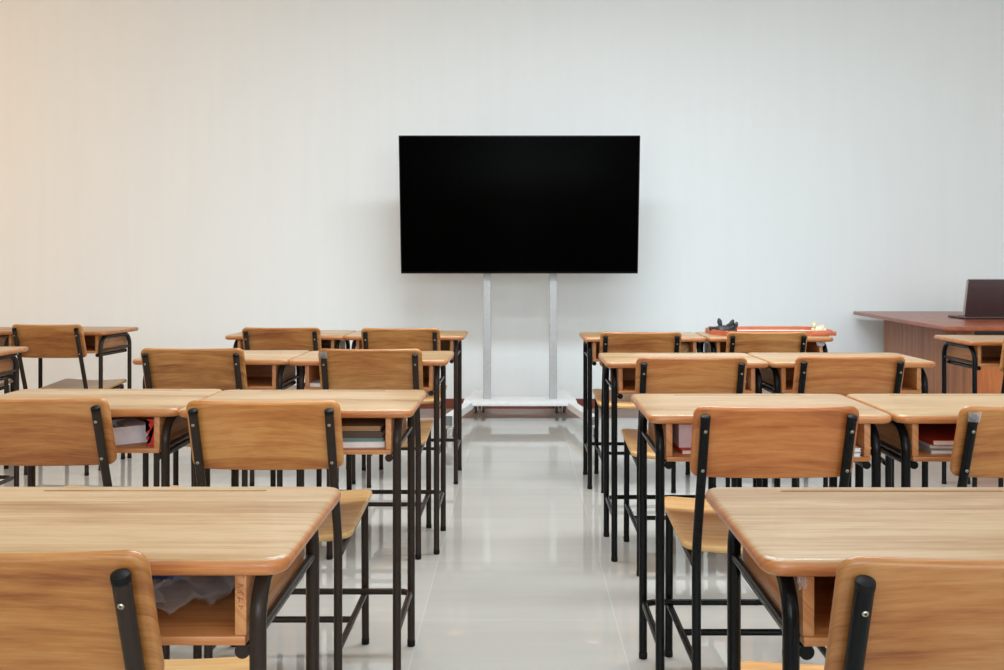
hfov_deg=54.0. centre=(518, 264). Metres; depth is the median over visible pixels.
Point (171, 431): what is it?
school desk
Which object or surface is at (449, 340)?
school desk
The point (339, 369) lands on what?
chair
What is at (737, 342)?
chair
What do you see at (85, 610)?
chair
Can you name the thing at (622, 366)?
school desk
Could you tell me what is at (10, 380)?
chair
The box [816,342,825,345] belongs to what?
paper scrap
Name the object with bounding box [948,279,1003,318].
laptop
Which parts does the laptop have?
lid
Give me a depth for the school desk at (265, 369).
3.90 m
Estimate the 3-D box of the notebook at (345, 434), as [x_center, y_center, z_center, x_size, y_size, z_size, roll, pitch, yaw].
[-0.475,0.437,2.680,0.250,0.016,0.290,0,0,1]
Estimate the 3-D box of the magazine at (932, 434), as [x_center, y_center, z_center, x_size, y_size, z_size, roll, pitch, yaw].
[1.170,0.446,2.600,0.270,0.013,0.260,0,0,-1]
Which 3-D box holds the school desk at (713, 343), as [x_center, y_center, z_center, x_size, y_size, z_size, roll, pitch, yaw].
[1.234,0.727,5.015,0.617,0.746,0.410,0,0,0]
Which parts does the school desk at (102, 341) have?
leg, panel, leg, panel, leg, panel, rail, leg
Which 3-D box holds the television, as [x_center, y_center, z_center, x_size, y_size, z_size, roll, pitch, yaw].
[0.003,-0.415,6.863,1.655,0.950,0.247,0,0,0]
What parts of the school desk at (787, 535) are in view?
leg, rail, panel, leg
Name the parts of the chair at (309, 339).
leg, backrest, seat, leg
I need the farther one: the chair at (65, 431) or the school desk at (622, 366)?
the school desk at (622, 366)
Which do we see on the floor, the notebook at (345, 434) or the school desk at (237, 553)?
the school desk at (237, 553)
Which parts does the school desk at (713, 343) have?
leg, leg, panel, panel, panel, leg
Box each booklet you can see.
[310,379,320,386]
[854,452,860,456]
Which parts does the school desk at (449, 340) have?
leg, panel, leg, panel, panel, leg, leg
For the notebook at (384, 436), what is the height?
0.009 m
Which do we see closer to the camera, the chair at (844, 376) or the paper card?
the paper card
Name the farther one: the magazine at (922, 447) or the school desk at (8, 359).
the school desk at (8, 359)
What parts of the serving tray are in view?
handle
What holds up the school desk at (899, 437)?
on the floor
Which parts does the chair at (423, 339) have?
leg, leg, backrest, seat, leg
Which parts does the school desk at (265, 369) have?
leg, leg, panel, leg, panel, rail, leg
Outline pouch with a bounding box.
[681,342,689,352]
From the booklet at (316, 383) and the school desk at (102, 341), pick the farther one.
the school desk at (102, 341)
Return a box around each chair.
[0,379,12,392]
[0,397,181,486]
[0,550,267,669]
[12,324,126,475]
[141,348,275,486]
[186,400,371,669]
[242,327,321,485]
[318,348,433,559]
[361,328,446,487]
[592,332,681,492]
[621,357,746,576]
[665,406,858,669]
[725,332,807,486]
[741,556,1003,669]
[762,356,904,486]
[950,406,1003,486]
[968,338,1003,486]
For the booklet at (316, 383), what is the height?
0.014 m
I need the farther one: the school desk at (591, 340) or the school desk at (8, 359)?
the school desk at (591, 340)
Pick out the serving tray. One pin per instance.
(828, 332)
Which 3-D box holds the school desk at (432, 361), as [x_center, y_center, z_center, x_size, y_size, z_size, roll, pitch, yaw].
[-0.571,0.729,3.915,0.603,0.742,0.410,0,0,0]
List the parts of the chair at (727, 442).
leg, seat rail, leg, seat, backrest, leg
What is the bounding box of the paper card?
[146,419,153,445]
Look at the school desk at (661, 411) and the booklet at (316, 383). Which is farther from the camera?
the booklet at (316, 383)
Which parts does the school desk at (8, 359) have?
panel, rail, leg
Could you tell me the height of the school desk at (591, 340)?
0.746 m
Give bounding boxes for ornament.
[811,321,825,330]
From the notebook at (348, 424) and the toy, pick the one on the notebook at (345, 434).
the notebook at (348, 424)
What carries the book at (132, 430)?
on the school desk at (171, 431)
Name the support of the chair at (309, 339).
on the floor
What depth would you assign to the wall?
7.56 m
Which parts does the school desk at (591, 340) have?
leg, leg, panel, panel, leg, panel, leg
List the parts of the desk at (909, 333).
panel, metal rail, panel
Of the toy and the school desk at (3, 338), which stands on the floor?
the school desk at (3, 338)
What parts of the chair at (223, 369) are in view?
leg, leg, backrest, leg, leg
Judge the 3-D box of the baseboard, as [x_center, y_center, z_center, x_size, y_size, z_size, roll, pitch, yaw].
[-0.700,1.062,7.554,10.600,0.075,0.012,0,0,0]
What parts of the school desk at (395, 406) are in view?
leg, leg, panel, leg, rail, leg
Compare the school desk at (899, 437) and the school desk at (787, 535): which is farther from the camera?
the school desk at (899, 437)
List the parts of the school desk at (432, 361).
leg, panel, leg, panel, panel, leg, rail, leg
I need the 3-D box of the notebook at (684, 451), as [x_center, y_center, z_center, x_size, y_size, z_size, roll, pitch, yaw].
[0.480,0.465,2.580,0.170,0.012,0.260,0,0,-4]
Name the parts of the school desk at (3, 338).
panel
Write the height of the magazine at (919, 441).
0.008 m
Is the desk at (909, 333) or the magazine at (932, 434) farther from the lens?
the desk at (909, 333)
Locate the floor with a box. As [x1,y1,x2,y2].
[0,408,1003,669]
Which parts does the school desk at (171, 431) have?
leg, panel, leg, panel, rail, leg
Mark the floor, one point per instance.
(523, 576)
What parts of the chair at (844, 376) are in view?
leg, leg, backrest, leg, leg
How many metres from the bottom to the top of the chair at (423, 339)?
0.796 m
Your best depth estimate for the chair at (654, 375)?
3.40 m
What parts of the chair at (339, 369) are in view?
leg, leg, backrest, leg, seat, leg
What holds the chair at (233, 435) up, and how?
on the floor
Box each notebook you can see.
[341,418,385,430]
[342,424,385,437]
[343,434,385,441]
[343,437,385,447]
[672,442,690,454]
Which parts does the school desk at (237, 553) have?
leg, panel, rail, leg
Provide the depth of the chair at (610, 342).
4.67 m
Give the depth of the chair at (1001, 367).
4.47 m
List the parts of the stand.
leg, plate, post, post, plate, leg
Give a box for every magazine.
[918,424,956,445]
[918,439,952,447]
[918,442,952,453]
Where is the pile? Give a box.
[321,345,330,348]
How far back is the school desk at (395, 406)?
2.69 m
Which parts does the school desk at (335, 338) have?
leg, panel, panel, panel, leg, leg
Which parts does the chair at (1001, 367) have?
leg, backrest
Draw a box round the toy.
[709,318,737,330]
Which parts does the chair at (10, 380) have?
seat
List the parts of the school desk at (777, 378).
leg, rail, panel, leg, panel, leg, panel, leg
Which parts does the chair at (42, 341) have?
leg, backrest, leg, seat, seat rail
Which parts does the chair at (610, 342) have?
leg, leg, seat, backrest, leg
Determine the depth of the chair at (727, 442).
2.27 m
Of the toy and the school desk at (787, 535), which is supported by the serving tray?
the toy
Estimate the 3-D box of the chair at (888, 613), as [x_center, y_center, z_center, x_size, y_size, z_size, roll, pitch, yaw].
[0.530,0.708,1.339,0.365,0.784,0.595,0,0,0]
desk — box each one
[0,327,13,391]
[0,327,137,470]
[0,346,28,486]
[0,389,221,658]
[0,487,340,669]
[133,350,309,486]
[178,390,426,669]
[225,330,355,481]
[289,351,453,554]
[344,331,467,483]
[579,332,705,488]
[598,353,768,561]
[631,394,891,669]
[695,332,832,487]
[705,487,1003,669]
[748,353,935,486]
[846,394,1003,486]
[853,311,1003,393]
[934,335,1003,486]
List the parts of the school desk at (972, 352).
leg, rail, panel, leg, panel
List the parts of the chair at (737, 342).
leg, seat, backrest, leg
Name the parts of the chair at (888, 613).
seat, leg, backrest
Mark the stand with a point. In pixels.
(482, 398)
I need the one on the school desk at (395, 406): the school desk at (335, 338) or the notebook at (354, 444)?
the notebook at (354, 444)
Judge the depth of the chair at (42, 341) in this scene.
5.08 m
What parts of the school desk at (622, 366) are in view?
leg, rail, leg, panel, panel, leg, panel, leg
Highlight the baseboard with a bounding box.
[420,399,594,407]
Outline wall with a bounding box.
[0,0,1003,398]
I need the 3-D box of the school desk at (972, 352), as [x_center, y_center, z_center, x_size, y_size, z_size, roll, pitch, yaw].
[2.400,0.727,4.785,0.617,0.746,0.410,0,0,0]
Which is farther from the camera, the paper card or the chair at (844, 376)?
the chair at (844, 376)
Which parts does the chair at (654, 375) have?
leg, seat, leg, backrest, leg, leg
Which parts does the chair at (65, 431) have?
backrest, leg, seat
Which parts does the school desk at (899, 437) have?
leg, rail, panel, leg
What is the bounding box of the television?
[399,135,639,273]
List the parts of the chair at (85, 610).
backrest, leg, seat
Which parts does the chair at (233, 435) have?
leg, backrest, leg, seat, seat rail, leg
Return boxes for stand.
[446,274,593,437]
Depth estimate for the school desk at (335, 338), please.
5.00 m
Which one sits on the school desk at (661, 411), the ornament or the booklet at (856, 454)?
the booklet at (856, 454)
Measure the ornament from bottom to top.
0.060 m
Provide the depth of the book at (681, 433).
2.47 m
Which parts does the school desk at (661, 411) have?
leg, rail, leg, panel, leg, panel, leg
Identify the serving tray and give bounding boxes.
[705,326,835,335]
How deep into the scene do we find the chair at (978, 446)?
2.25 m

